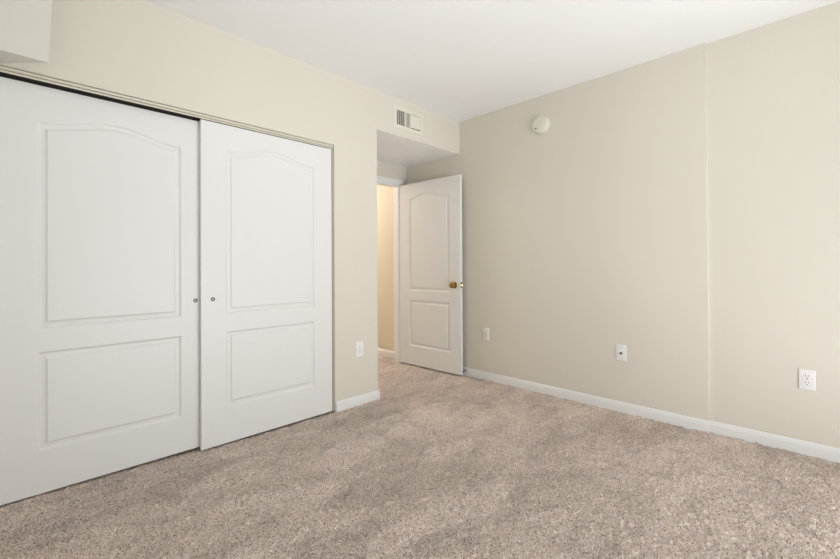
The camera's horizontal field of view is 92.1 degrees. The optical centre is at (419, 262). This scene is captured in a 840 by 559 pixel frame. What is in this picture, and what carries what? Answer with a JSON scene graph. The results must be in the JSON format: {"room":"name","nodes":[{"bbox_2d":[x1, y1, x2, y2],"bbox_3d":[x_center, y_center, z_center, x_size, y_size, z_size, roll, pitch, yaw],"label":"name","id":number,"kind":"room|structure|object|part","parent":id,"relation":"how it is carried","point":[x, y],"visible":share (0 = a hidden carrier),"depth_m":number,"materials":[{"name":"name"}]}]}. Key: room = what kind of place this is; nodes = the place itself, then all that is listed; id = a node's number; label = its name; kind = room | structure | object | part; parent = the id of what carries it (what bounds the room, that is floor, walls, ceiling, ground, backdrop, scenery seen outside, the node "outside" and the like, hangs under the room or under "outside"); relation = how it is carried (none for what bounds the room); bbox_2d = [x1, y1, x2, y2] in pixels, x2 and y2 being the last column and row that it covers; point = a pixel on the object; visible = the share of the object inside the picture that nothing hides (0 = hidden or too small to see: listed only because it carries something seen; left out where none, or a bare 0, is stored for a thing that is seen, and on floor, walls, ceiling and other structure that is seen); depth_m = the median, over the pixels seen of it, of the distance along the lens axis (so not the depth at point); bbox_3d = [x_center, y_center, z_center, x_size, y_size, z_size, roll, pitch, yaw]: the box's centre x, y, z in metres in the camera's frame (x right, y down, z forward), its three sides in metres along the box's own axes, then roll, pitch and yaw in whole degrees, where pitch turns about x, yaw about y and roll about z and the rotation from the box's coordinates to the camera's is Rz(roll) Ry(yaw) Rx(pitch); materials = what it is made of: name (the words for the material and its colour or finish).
{"room":"empty bedroom","nodes":[
{"label":"empty bedroom","id":0,"kind":"room"},
{"bbox_2d":[0,0,51,62],"bbox_3d":[-2.027,-1.181,1.618,0.150,0.539,0.836,-1,0,45],"label":"soffit","id":1,"kind":"structure","parent":0,"point":[25,25],"depth_m":1.80,"materials":[{"name":"white paint"}]},
{"bbox_2d":[0,0,458,411],"bbox_3d":[-1.021,-0.139,2.813,0.120,2.620,3.950,-1,0,45],"label":"wall","id":2,"kind":"structure","parent":0,"point":[140,48],"depth_m":2.79,"materials":[{"name":"beige paint"}]},
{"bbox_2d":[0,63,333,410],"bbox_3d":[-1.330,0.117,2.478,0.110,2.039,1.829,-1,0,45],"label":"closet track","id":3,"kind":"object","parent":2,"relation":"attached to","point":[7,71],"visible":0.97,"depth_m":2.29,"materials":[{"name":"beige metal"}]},
{"bbox_2d":[0,77,199,505],"bbox_3d":[-1.667,0.129,2.152,0.038,1.974,0.917,-1,0,45],"label":"door","id":4,"kind":"structure","parent":3,"relation":"attached to","point":[100,358],"depth_m":2.10,"materials":[{"name":"white paint"}]},
{"bbox_3d":[-1.632,-0.208,2.176,0.010,1.067,0.625,-1,0,45],"label":"panel","id":5,"kind":"part","parent":4,"relation":"part of","materials":[{"name":"white paint"}]},
{"bbox_3d":[-1.628,0.672,2.171,0.010,0.485,0.625,-1,0,45],"label":"panel","id":6,"kind":"part","parent":4,"relation":"part of","materials":[{"name":"white paint"}]},
{"bbox_2d":[199,119,331,449],"bbox_3d":[-1.003,0.132,2.767,0.038,1.990,0.914,-1,0,45],"label":"door","id":7,"kind":"structure","parent":3,"relation":"attached to","point":[265,201],"depth_m":2.70,"materials":[{"name":"white paint"}]},
{"bbox_3d":[-1.001,-0.218,2.760,0.010,1.084,0.629,-1,0,45],"label":"panel","id":8,"kind":"part","parent":7,"relation":"part of","materials":[{"name":"white paint"}]},
{"bbox_3d":[-0.996,0.669,2.755,0.010,0.478,0.629,-1,0,45],"label":"panel","id":9,"kind":"part","parent":7,"relation":"part of","materials":[{"name":"white paint"}]},
{"bbox_2d":[336,390,379,411],"bbox_3d":[-0.489,1.108,3.242,0.013,0.086,0.427,-1,0,45],"label":"baseboard","id":10,"kind":"structure","parent":2,"relation":"attached to","point":[348,403],"depth_m":3.22,"materials":[{"name":"white paint"}]},
{"bbox_2d":[356,341,362,356],"bbox_3d":[-0.485,0.696,3.254,0.009,0.118,0.071,-1,0,45],"label":"wall outlet","id":11,"kind":"object","parent":2,"relation":"attached to","point":[359,345],"visible":1,"depth_m":3.25,"materials":[{"name":"white plastic"}]},
{"bbox_2d":[393,104,422,135],"bbox_3d":[-0.099,-1.283,3.664,0.010,0.200,0.365,-1,0,45],"label":"air vent","id":12,"kind":"object","parent":2,"relation":"in","point":[405,119],"visible":1,"depth_m":3.65,"materials":[{"name":"white metal"}]},
{"bbox_2d":[377,161,406,184],"bbox_3d":[-0.563,-0.087,4.369,0.080,2.530,1.095,-1,0,45],"label":"wall","id":13,"kind":"structure","parent":0,"point":[388,170],"depth_m":4.58,"materials":[{"name":"beige paint"}]},
{"bbox_2d":[377,176,403,362],"bbox_3d":[-0.564,0.107,4.356,0.098,2.103,0.985,-1,0,45],"label":"door frame","id":14,"kind":"structure","parent":13,"relation":"attached to","point":[395,188],"depth_m":4.64,"materials":[{"name":"white paint"}]},
{"bbox_2d":[399,174,462,374],"bbox_3d":[0.099,0.126,4.347,0.874,2.008,0.154,-1,0,42],"label":"door","id":15,"kind":"structure","parent":14,"relation":"attached to","point":[431,297],"depth_m":4.30,"materials":[{"name":"white paint"}]},
{"bbox_3d":[0.102,-0.230,4.344,0.574,1.080,0.038,-1,0,42],"label":"panel","id":16,"kind":"part","parent":15,"relation":"part of","materials":[{"name":"white paint"}]},
{"bbox_3d":[0.107,0.668,4.339,0.574,0.513,0.038,-1,0,42],"label":"panel","id":17,"kind":"part","parent":15,"relation":"part of","materials":[{"name":"white paint"}]},
{"bbox_2d":[377,135,449,166],"bbox_3d":[-0.302,-1.165,4.111,0.670,0.100,1.095,-1,0,45],"label":"ceiling","id":18,"kind":"structure","parent":0,"point":[390,151],"depth_m":4.18,"materials":[{"name":"white paint"}]},
{"bbox_2d":[0,355,839,558],"bbox_3d":[-0.753,1.134,2.557,6.602,0.046,3.969,-1,0,45],"label":"floor","id":19,"kind":"structure","parent":0,"point":[444,465],"depth_m":1.99,"materials":[{"name":"beige carpet"}]},
{"bbox_2d":[145,0,839,121],"bbox_3d":[0.343,-1.513,1.477,3.720,0.100,4.210,-1,0,45],"label":"ceiling","id":20,"kind":"structure","parent":0,"point":[457,60],"depth_m":2.60,"materials":[{"name":"white paint"}]},
{"bbox_2d":[377,1,839,448],"bbox_3d":[0.673,-0.140,4.011,6.600,2.620,0.144,-1,0,45],"label":"wall","id":21,"kind":"structure","parent":0,"point":[680,209],"depth_m":2.83,"materials":[{"name":"beige paint"}]},
{"bbox_2d":[483,328,488,340],"bbox_3d":[0.641,0.696,3.938,0.071,0.118,0.010,-1,0,45],"label":"wall plate","id":22,"kind":"object","parent":21,"relation":"attached to","point":[485,330],"visible":1,"depth_m":3.93,"materials":[{"name":"white plastic"}]},
{"bbox_2d":[532,116,549,133],"bbox_3d":[1.045,-1.196,3.516,0.152,0.152,0.044,-1,0,45],"label":"smoke detector","id":23,"kind":"object","parent":21,"relation":"attached to","point":[541,124],"visible":1,"depth_m":3.50,"materials":[{"name":"beige plastic"}]},
{"bbox_2d":[616,344,625,360],"bbox_3d":[1.520,0.683,3.062,0.071,0.118,0.018,-1,0,45],"label":"cable plate","id":24,"kind":"object","parent":21,"relation":"attached to","point":[620,349],"visible":1,"depth_m":3.06,"materials":[{"name":"white plastic"}]},
{"bbox_2d":[463,367,839,463],"bbox_3d":[1.419,1.098,3.180,4.390,0.086,0.033,-1,0,45],"label":"baseboard","id":25,"kind":"structure","parent":21,"relation":"attached to","point":[687,422],"depth_m":2.80,"materials":[{"name":"white paint"}]},
{"bbox_2d":[799,368,815,390],"bbox_3d":[2.260,0.684,2.364,0.071,0.118,0.009,-1,0,45],"label":"wall outlet","id":26,"kind":"object","parent":21,"relation":"attached to","point":[807,380],"visible":1,"depth_m":2.36,"materials":[{"name":"white plastic"}]},
{"bbox_2d":[803,380,810,385],"bbox_3d":[2.258,0.703,2.362,0.035,0.029,0.004,-1,0,45],"label":"receptacle","id":27,"kind":"object","parent":26,"relation":"attached to","point":[805,382],"depth_m":2.36,"materials":[{"name":"white plastic"}]},
{"bbox_2d":[803,374,810,378],"bbox_3d":[2.258,0.664,2.362,0.035,0.029,0.004,-1,0,45],"label":"receptacle","id":28,"kind":"object","parent":26,"relation":"attached to","point":[805,376],"depth_m":2.36,"materials":[{"name":"white plastic"}]},
{"bbox_3d":[-1.473,-0.078,5.021,2.130,2.530,1.450,-1,0,45],"label":"wall","id":29,"kind":"structure","parent":0,"visible":0},
{"bbox_2d":[378,348,393,357],"bbox_3d":[-0.928,1.124,5.486,2.030,0.086,0.013,-1,0,45],"label":"baseboard","id":30,"kind":"structure","parent":29,"relation":"attached to","point":[383,352],"depth_m":4.98,"materials":[{"name":"white paint"}]}
]}

